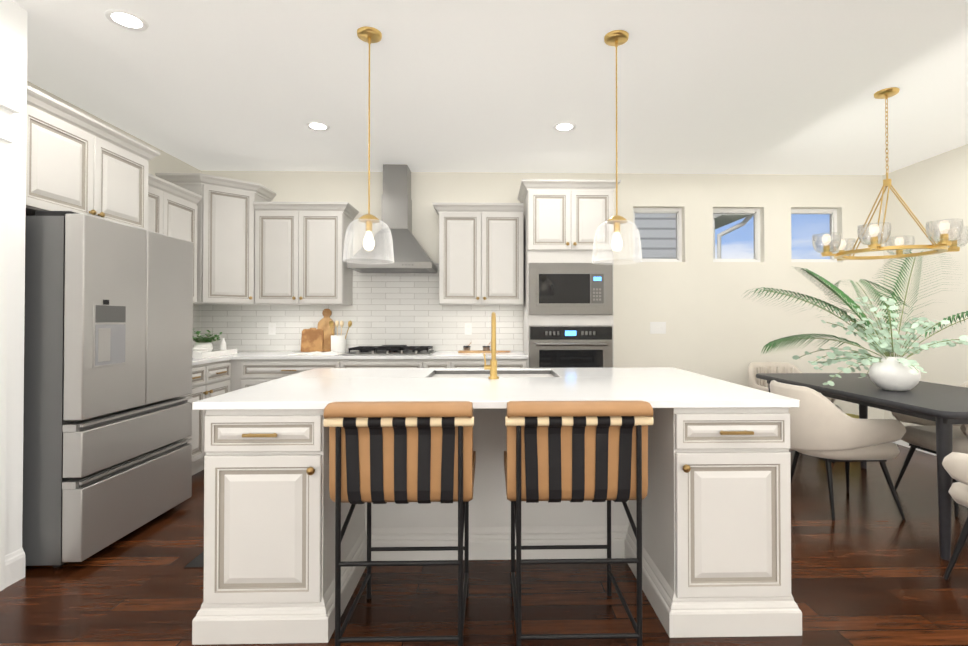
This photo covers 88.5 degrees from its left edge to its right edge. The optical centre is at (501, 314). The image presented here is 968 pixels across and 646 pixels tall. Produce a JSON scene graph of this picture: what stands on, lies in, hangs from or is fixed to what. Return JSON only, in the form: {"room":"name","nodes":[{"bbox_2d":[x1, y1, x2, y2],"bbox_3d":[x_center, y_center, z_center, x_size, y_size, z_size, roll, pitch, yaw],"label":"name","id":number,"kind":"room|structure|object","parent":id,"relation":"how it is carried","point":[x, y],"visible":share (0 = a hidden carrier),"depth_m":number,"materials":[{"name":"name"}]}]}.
{"room":"kitchen","nodes":[
{"label":"kitchen","id":0,"kind":"room"},
{"bbox_2d":[0,0,27,555],"bbox_3d":[-2.282,-0.144,-1.090,0.140,2.720,6.950,0,-1,-1],"label":"wall","id":1,"kind":"structure","parent":0,"point":[13,51],"depth_m":2.31,"materials":[{"name":"white paint"}]},
{"bbox_2d":[0,97,20,590],"bbox_3d":[-2.323,0.132,1.707,0.184,2.225,1.200,0,-1,-1],"label":"door frame","id":2,"kind":"structure","parent":1,"relation":"attached to","point":[8,109],"depth_m":2.26,"materials":[{"name":"paint"}]},
{"bbox_2d":[27,81,200,175],"bbox_3d":[-3.044,-0.095,3.593,0.150,2.720,2.690,0,-1,-1],"label":"wall","id":3,"kind":"structure","parent":0,"point":[163,162],"depth_m":4.29,"materials":[{"name":"paint"}]},
{"bbox_2d":[26,85,159,229],"bbox_3d":[-2.627,-0.818,2.876,0.641,0.581,0.970,0,-1,-1],"label":"upper cabinet","id":4,"kind":"object","parent":3,"relation":"attached to","point":[77,161],"visible":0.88,"depth_m":2.77,"materials":[{"name":"paint"}]},
{"bbox_2d":[148,173,201,302],"bbox_3d":[-2.766,-0.567,3.800,0.416,0.915,0.900,0,-1,-1],"label":"upper cabinet","id":5,"kind":"object","parent":3,"relation":"attached to","point":[172,209],"visible":0.12,"depth_m":3.93,"materials":[{"name":"paint"}]},
{"bbox_2d":[192,305,199,347],"bbox_3d":[-2.976,0.125,4.133,0.010,0.461,1.590,0,-1,-1],"label":"tile backsplash","id":6,"kind":"structure","parent":3,"relation":"attached to","point":[196,308],"depth_m":4.86,"materials":[{"name":"white tile"}]},
{"bbox_2d":[0,444,967,645],"bbox_3d":[0.273,1.280,0.238,7.930,0.100,9.920,0,-1,-1],"label":"floor","id":7,"kind":"structure","parent":0,"point":[869,565],"depth_m":2.25,"materials":[{"name":"brown wood"}]},
{"bbox_2d":[22,211,192,567],"bbox_3d":[-2.490,0.375,2.871,0.865,1.764,0.900,0,-1,-1],"label":"refrigerator","id":8,"kind":"object","parent":7,"relation":"on","point":[107,416],"visible":1,"depth_m":2.54,"materials":[{"name":"silver metal"}]},
{"bbox_2d":[184,551,203,567],"bbox_3d":[-1.530,1.252,2.558,0.090,0.004,0.200,0,-1,-1],"label":"floor vent","id":9,"kind":"object","parent":7,"relation":"in","point":[197,561],"visible":0.43,"depth_m":2.50,"materials":[{"name":"black metal"}]},
{"bbox_2d":[180,359,231,474],"bbox_3d":[-2.657,0.826,3.941,0.620,0.886,0.773,0,-1,-1],"label":"base cabinet","id":10,"kind":"object","parent":7,"relation":"on","point":[215,376],"depth_m":3.92,"materials":[{"name":"paint"}]},
{"bbox_2d":[192,355,231,362],"bbox_3d":[-2.651,0.367,3.824,0.627,0.030,0.963,0,-1,-1],"label":"countertop","id":11,"kind":"structure","parent":10,"relation":"on","point":[194,360],"depth_m":4.04,"materials":[{"name":"white stone"}]},
{"bbox_2d":[231,351,527,358],"bbox_3d":[-1.379,0.375,4.648,3.208,0.030,0.627,0,-1,-1],"label":"countertop","id":12,"kind":"structure","parent":10,"relation":"on","point":[285,354],"depth_m":4.37,"materials":[{"name":"white stone"}]},
{"bbox_2d":[192,330,236,357],"bbox_3d":[-2.626,0.238,4.325,0.360,0.236,0.560,0,-1,-1],"label":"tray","id":13,"kind":"object","parent":12,"relation":"on","point":[203,347],"visible":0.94,"depth_m":4.39,"materials":[{"name":"white ceramic"}]},
{"bbox_2d":[290,351,343,355],"bbox_3d":[-1.670,0.349,4.505,0.408,0.019,0.280,0,-1,5],"label":"cookbook","id":14,"kind":"object","parent":12,"relation":"on","point":[318,353],"visible":1,"depth_m":4.41,"materials":[{"name":"paper"}]},
{"bbox_2d":[301,309,334,351],"bbox_3d":[-1.809,0.149,4.902,0.310,0.428,0.102,0,-1,-1],"label":"cutting boards","id":15,"kind":"object","parent":12,"relation":"on","point":[315,339],"visible":0.85,"depth_m":4.88,"materials":[{"name":"brown wood"}]},
{"bbox_2d":[329,320,351,352],"bbox_3d":[-1.548,0.207,4.780,0.227,0.309,0.140,0,-1,-1],"label":"utensil crock","id":16,"kind":"object","parent":12,"relation":"on","point":[338,343],"visible":0.98,"depth_m":4.74,"materials":[{"name":"white ceramic"}]},
{"bbox_2d":[342,345,435,354],"bbox_3d":[-1.033,0.325,4.670,0.780,0.070,0.510,0,-1,-1],"label":"cooktop","id":17,"kind":"object","parent":12,"relation":"in","point":[393,350],"visible":1,"depth_m":4.53,"materials":[{"name":"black metal"}]},
{"bbox_2d":[458,342,509,352],"bbox_3d":[-0.166,0.312,4.810,0.500,0.104,0.140,0,-1,-1],"label":"tray","id":18,"kind":"object","parent":12,"relation":"on","point":[467,349],"visible":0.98,"depth_m":4.78,"materials":[{"name":"brown wood"}]},
{"bbox_2d":[240,359,339,388],"bbox_3d":[-1.850,0.833,4.636,0.859,0.886,0.620,0,-1,-1],"label":"base cabinet","id":19,"kind":"object","parent":7,"relation":"on","point":[253,372],"depth_m":4.33,"materials":[{"name":"paint"}]},
{"bbox_2d":[340,359,423,367],"bbox_3d":[-1.058,0.833,4.655,0.725,0.886,0.620,0,-1,-1],"label":"base cabinet","id":20,"kind":"object","parent":7,"relation":"on","point":[344,363],"depth_m":4.36,"materials":[{"name":"paint"}]},
{"bbox_2d":[323,401,475,645],"bbox_3d":[-0.365,0.780,1.973,0.524,0.936,0.533,0,-1,-1],"label":"stool","id":21,"kind":"object","parent":7,"relation":"on","point":[401,452],"visible":1,"depth_m":1.77,"materials":[{"name":"black metal"}]},
{"bbox_2d":[424,359,451,367],"bbox_3d":[-0.575,0.833,4.665,0.240,0.886,0.620,0,-1,-1],"label":"base cabinet","id":22,"kind":"object","parent":7,"relation":"on","point":[428,363],"depth_m":4.37,"materials":[{"name":"paint"}]},
{"bbox_2d":[452,359,527,367],"bbox_3d":[-0.115,0.833,4.676,0.680,0.886,0.620,0,-1,-1],"label":"base cabinet","id":23,"kind":"object","parent":7,"relation":"on","point":[456,363],"depth_m":4.38,"materials":[{"name":"paint"}]},
{"bbox_2d":[192,403,801,644],"bbox_3d":[-0.015,0.812,2.578,2.340,0.886,1.386,0,-1,-1],"label":"kitchen island","id":24,"kind":"object","parent":7,"relation":"on","point":[716,531],"depth_m":1.94,"materials":[{"name":"paint"}]},
{"bbox_2d":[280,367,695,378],"bbox_3d":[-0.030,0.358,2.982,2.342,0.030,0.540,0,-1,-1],"label":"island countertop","id":25,"kind":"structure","parent":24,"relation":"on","point":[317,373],"depth_m":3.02,"materials":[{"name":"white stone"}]},
{"bbox_2d":[483,312,498,378],"bbox_3d":[-0.057,0.162,2.717,0.082,0.357,0.193,0,-1,-1],"label":"faucet","id":26,"kind":"object","parent":25,"relation":"on","point":[492,367],"visible":1,"depth_m":2.64,"materials":[{"name":"gold metal"}]},
{"bbox_2d":[432,371,555,374],"bbox_3d":[-0.048,0.476,2.930,0.764,0.252,0.464,0,-1,-1],"label":"sink","id":27,"kind":"object","parent":25,"relation":"in","point":[433,372],"depth_m":3.15,"materials":[{"name":"silver metal"}]},
{"bbox_2d":[192,375,798,406],"bbox_3d":[-0.014,0.351,2.312,2.342,0.030,0.800,0,-1,-1],"label":"island countertop","id":28,"kind":"structure","parent":24,"relation":"on","point":[482,391],"depth_m":2.20,"materials":[{"name":"white stone"}]},
{"bbox_2d":[518,179,620,367],"bbox_3d":[0.609,0.043,4.676,0.876,2.466,0.685,0,-1,-1],"label":"tall cabinet","id":29,"kind":"object","parent":7,"relation":"on","point":[568,306],"visible":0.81,"depth_m":4.39,"materials":[{"name":"paint"}]},
{"bbox_2d":[504,401,653,645],"bbox_3d":[0.271,0.780,1.988,0.524,0.936,0.533,0,-1,-1],"label":"stool","id":30,"kind":"object","parent":7,"relation":"on","point":[577,451],"visible":1,"depth_m":1.78,"materials":[{"name":"black metal"}]},
{"bbox_2d":[748,361,835,402],"bbox_3d":[2.648,0.870,4.640,0.588,0.818,0.660,0,-1,-1],"label":"chair","id":31,"kind":"object","parent":7,"relation":"on","point":[754,368],"visible":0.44,"depth_m":4.84,"materials":[{"name":"beige fabric"}]},
{"bbox_2d":[769,380,905,520],"bbox_3d":[2.148,0.855,3.287,0.660,0.818,0.588,0,-1,-1],"label":"chair","id":32,"kind":"object","parent":7,"relation":"on","point":[825,429],"visible":0.81,"depth_m":3.06,"materials":[{"name":"beige fabric"}]},
{"bbox_2d":[845,413,858,418],"bbox_3d":[3.285,1.127,4.810,0.400,0.300,0.400,0,-1,-1],"label":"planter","id":33,"kind":"object","parent":7,"relation":"on","point":[854,416],"visible":0.02,"depth_m":4.88,"materials":[{"name":"gold metal"}]},
{"bbox_2d":[756,373,967,560],"bbox_3d":[2.643,0.875,3.338,0.970,0.775,1.800,0,-1,-1],"label":"dining table","id":34,"kind":"object","parent":7,"relation":"on","point":[944,407],"visible":0.65,"depth_m":2.86,"materials":[{"name":"black wood"}]},
{"bbox_2d":[741,250,967,390],"bbox_3d":[2.586,0.007,3.374,1.936,0.960,1.260,0,-1,-1],"label":"potted plant","id":35,"kind":"object","parent":34,"relation":"on","point":[888,372],"visible":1,"depth_m":3.24,"materials":[{"name":"green plant"}]},
{"bbox_2d":[891,381,967,516],"bbox_3d":[3.159,0.856,3.350,0.660,0.818,0.588,0,-1,-1],"label":"chair","id":36,"kind":"object","parent":7,"relation":"on","point":[921,437],"visible":0.48,"depth_m":3.41,"materials":[{"name":"beige fabric"}]},
{"bbox_2d":[942,452,967,579],"bbox_3d":[2.393,0.843,2.139,0.653,0.818,0.709,0,-1,-1],"label":"chair","id":37,"kind":"object","parent":7,"relation":"on","point":[955,465],"visible":1,"depth_m":2.30,"materials":[{"name":"beige fabric"}]},
{"bbox_2d":[11,0,967,174],"bbox_3d":[0.273,-1.540,0.268,7.930,0.100,9.920,0,-1,-1],"label":"ceiling","id":38,"kind":"structure","parent":0,"point":[786,87],"depth_m":3.10,"materials":[{"name":"paint"}]},
{"bbox_2d":[104,9,148,30],"bbox_3d":[-1.863,-1.464,2.469,0.174,0.006,0.174,-1,-1,44],"label":"recessed light","id":39,"kind":"object","parent":38,"relation":"in","point":[126,19],"depth_m":2.47,"materials":[{"name":"paint"}]},
{"bbox_2d":[306,122,329,130],"bbox_3d":[-1.413,-1.450,3.820,0.174,0.006,0.174,-1,-1,44],"label":"recessed light","id":40,"kind":"object","parent":38,"relation":"in","point":[318,126],"depth_m":3.82,"materials":[{"name":"paint"}]},
{"bbox_2d":[343,26,393,263],"bbox_3d":[-0.688,-0.872,2.580,0.260,1.189,0.260,0,-1,-1],"label":"pendant light","id":41,"kind":"object","parent":38,"relation":"hanging from","point":[369,35],"visible":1,"depth_m":2.56,"materials":[{"name":"clear glass"}]},
{"bbox_2d":[553,122,575,131],"bbox_3d":[0.487,-1.450,3.833,0.174,0.006,0.174,0,-1,-10],"label":"recessed light","id":42,"kind":"object","parent":38,"relation":"in","point":[565,126],"depth_m":3.83,"materials":[{"name":"paint"}]},
{"bbox_2d":[592,30,642,264],"bbox_3d":[0.605,-0.871,2.609,0.260,1.189,0.260,0,-1,-1],"label":"pendant light","id":43,"kind":"object","parent":38,"relation":"hanging from","point":[616,38],"visible":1,"depth_m":2.59,"materials":[{"name":"clear glass"}]},
{"bbox_2d":[812,87,967,260],"bbox_3d":[2.521,-0.927,3.244,0.814,1.065,0.846,0,-1,-1],"label":"chandelier","id":44,"kind":"object","parent":38,"relation":"hanging from","point":[943,241],"visible":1,"depth_m":3.19,"materials":[{"name":"gold metal"}]},
{"bbox_2d":[200,171,884,418],"bbox_3d":[0.463,-0.080,5.099,7.230,2.720,0.160,0,-1,-1],"label":"wall","id":45,"kind":"structure","parent":0,"point":[719,326],"depth_m":5.06,"materials":[{"name":"paint"}]},
{"bbox_2d":[155,173,275,304],"bbox_3d":[-2.618,-0.661,4.615,0.744,1.120,0.674,0,-1,-1],"label":"upper cabinet","id":46,"kind":"object","parent":45,"relation":"attached to","point":[225,242],"visible":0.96,"depth_m":4.45,"materials":[{"name":"paint"}]},
{"bbox_2d":[268,323,275,334],"bbox_3d":[-2.285,0.139,4.941,0.070,0.116,0.005,0,-1,-1],"label":"outlet","id":47,"kind":"object","parent":45,"relation":"attached to","point":[272,326],"depth_m":4.94,"materials":[{"name":"white plastic"}]},
{"bbox_2d":[253,202,358,304],"bbox_3d":[-1.865,-0.572,4.778,0.871,0.945,0.386,0,-1,-1],"label":"upper cabinet","id":48,"kind":"object","parent":45,"relation":"attached to","point":[299,250],"visible":1,"depth_m":4.62,"materials":[{"name":"paint"}]},
{"bbox_2d":[200,263,522,351],"bbox_3d":[-1.391,-0.078,4.971,3.218,0.885,0.009,0,-1,-1],"label":"tile backsplash","id":49,"kind":"structure","parent":45,"relation":"attached to","point":[407,309],"depth_m":4.97,"materials":[{"name":"white tile"}]},
{"bbox_2d":[347,164,436,272],"bbox_3d":[-1.019,-0.931,4.737,0.760,1.023,0.492,0,-1,-1],"label":"range hood","id":50,"kind":"object","parent":45,"relation":"attached to","point":[411,255],"visible":0.94,"depth_m":4.72,"materials":[{"name":"silver metal"}]},
{"bbox_2d":[465,323,471,334],"bbox_3d":[-0.335,0.139,4.986,0.070,0.116,0.005,0,-1,-1],"label":"outlet","id":51,"kind":"object","parent":45,"relation":"attached to","point":[468,326],"depth_m":4.98,"materials":[{"name":"white plastic"}]},
{"bbox_2d":[432,203,523,304],"bbox_3d":[-0.221,-0.571,4.815,0.853,0.945,0.386,0,-1,-1],"label":"upper cabinet","id":52,"kind":"object","parent":45,"relation":"attached to","point":[481,253],"visible":1,"depth_m":4.66,"materials":[{"name":"paint"}]},
{"bbox_2d":[633,208,681,261],"bbox_3d":[1.602,-0.822,5.152,0.530,0.565,0.050,0,-1,-1],"label":"window","id":53,"kind":"structure","parent":45,"relation":"in","point":[678,213],"depth_m":5.14,"materials":[{"name":"white plastic"}]},
{"bbox_2d":[650,322,665,333],"bbox_3d":[1.589,0.130,5.036,0.160,0.120,0.012,0,-1,-1],"label":"light switch","id":54,"kind":"object","parent":45,"relation":"attached to","point":[657,327],"depth_m":5.04,"materials":[{"name":"white plastic"}]},
{"bbox_2d":[713,208,759,261],"bbox_3d":[2.422,-0.821,5.171,0.530,0.565,0.050,0,-1,-1],"label":"window","id":55,"kind":"structure","parent":45,"relation":"in","point":[756,222],"depth_m":5.16,"materials":[{"name":"white plastic"}]},
{"bbox_2d":[791,209,836,261],"bbox_3d":[3.231,-0.821,5.189,0.530,0.565,0.050,0,-1,-1],"label":"window","id":56,"kind":"structure","parent":45,"relation":"in","point":[833,220],"depth_m":5.18,"materials":[{"name":"white plastic"}]},
{"bbox_2d":[883,144,967,425],"bbox_3d":[4.114,-0.130,0.266,0.150,2.720,9.670,0,-1,-1],"label":"wall","id":57,"kind":"structure","parent":0,"point":[935,188],"depth_m":4.53,"materials":[{"name":"paint"}]},
{"bbox_2d":[893,439,936,455],"bbox_3d":[4.029,1.161,0.325,0.016,0.140,9.520,0,-1,-1],"label":"baseboard","id":58,"kind":"structure","parent":57,"relation":"attached to","point":[900,442],"depth_m":4.80,"materials":[{"name":"paint"}]},
{"label":"outside","id":59,"kind":"structure","parent":0,"visible":0},
{"bbox_3d":[-0.650,1.818,32.612,80.000,0.100,54.500,0,-1,-1],"label":"ground","id":60,"kind":"structure","parent":59,"visible":0},
{"bbox_2d":[635,213,752,258],"bbox_3d":[1.591,-2.045,12.247,5.550,7.200,7.400,0,-1,-1],"label":"house","id":61,"kind":"structure","parent":60,"relation":"on","point":[649,244],"depth_m":8.97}
]}

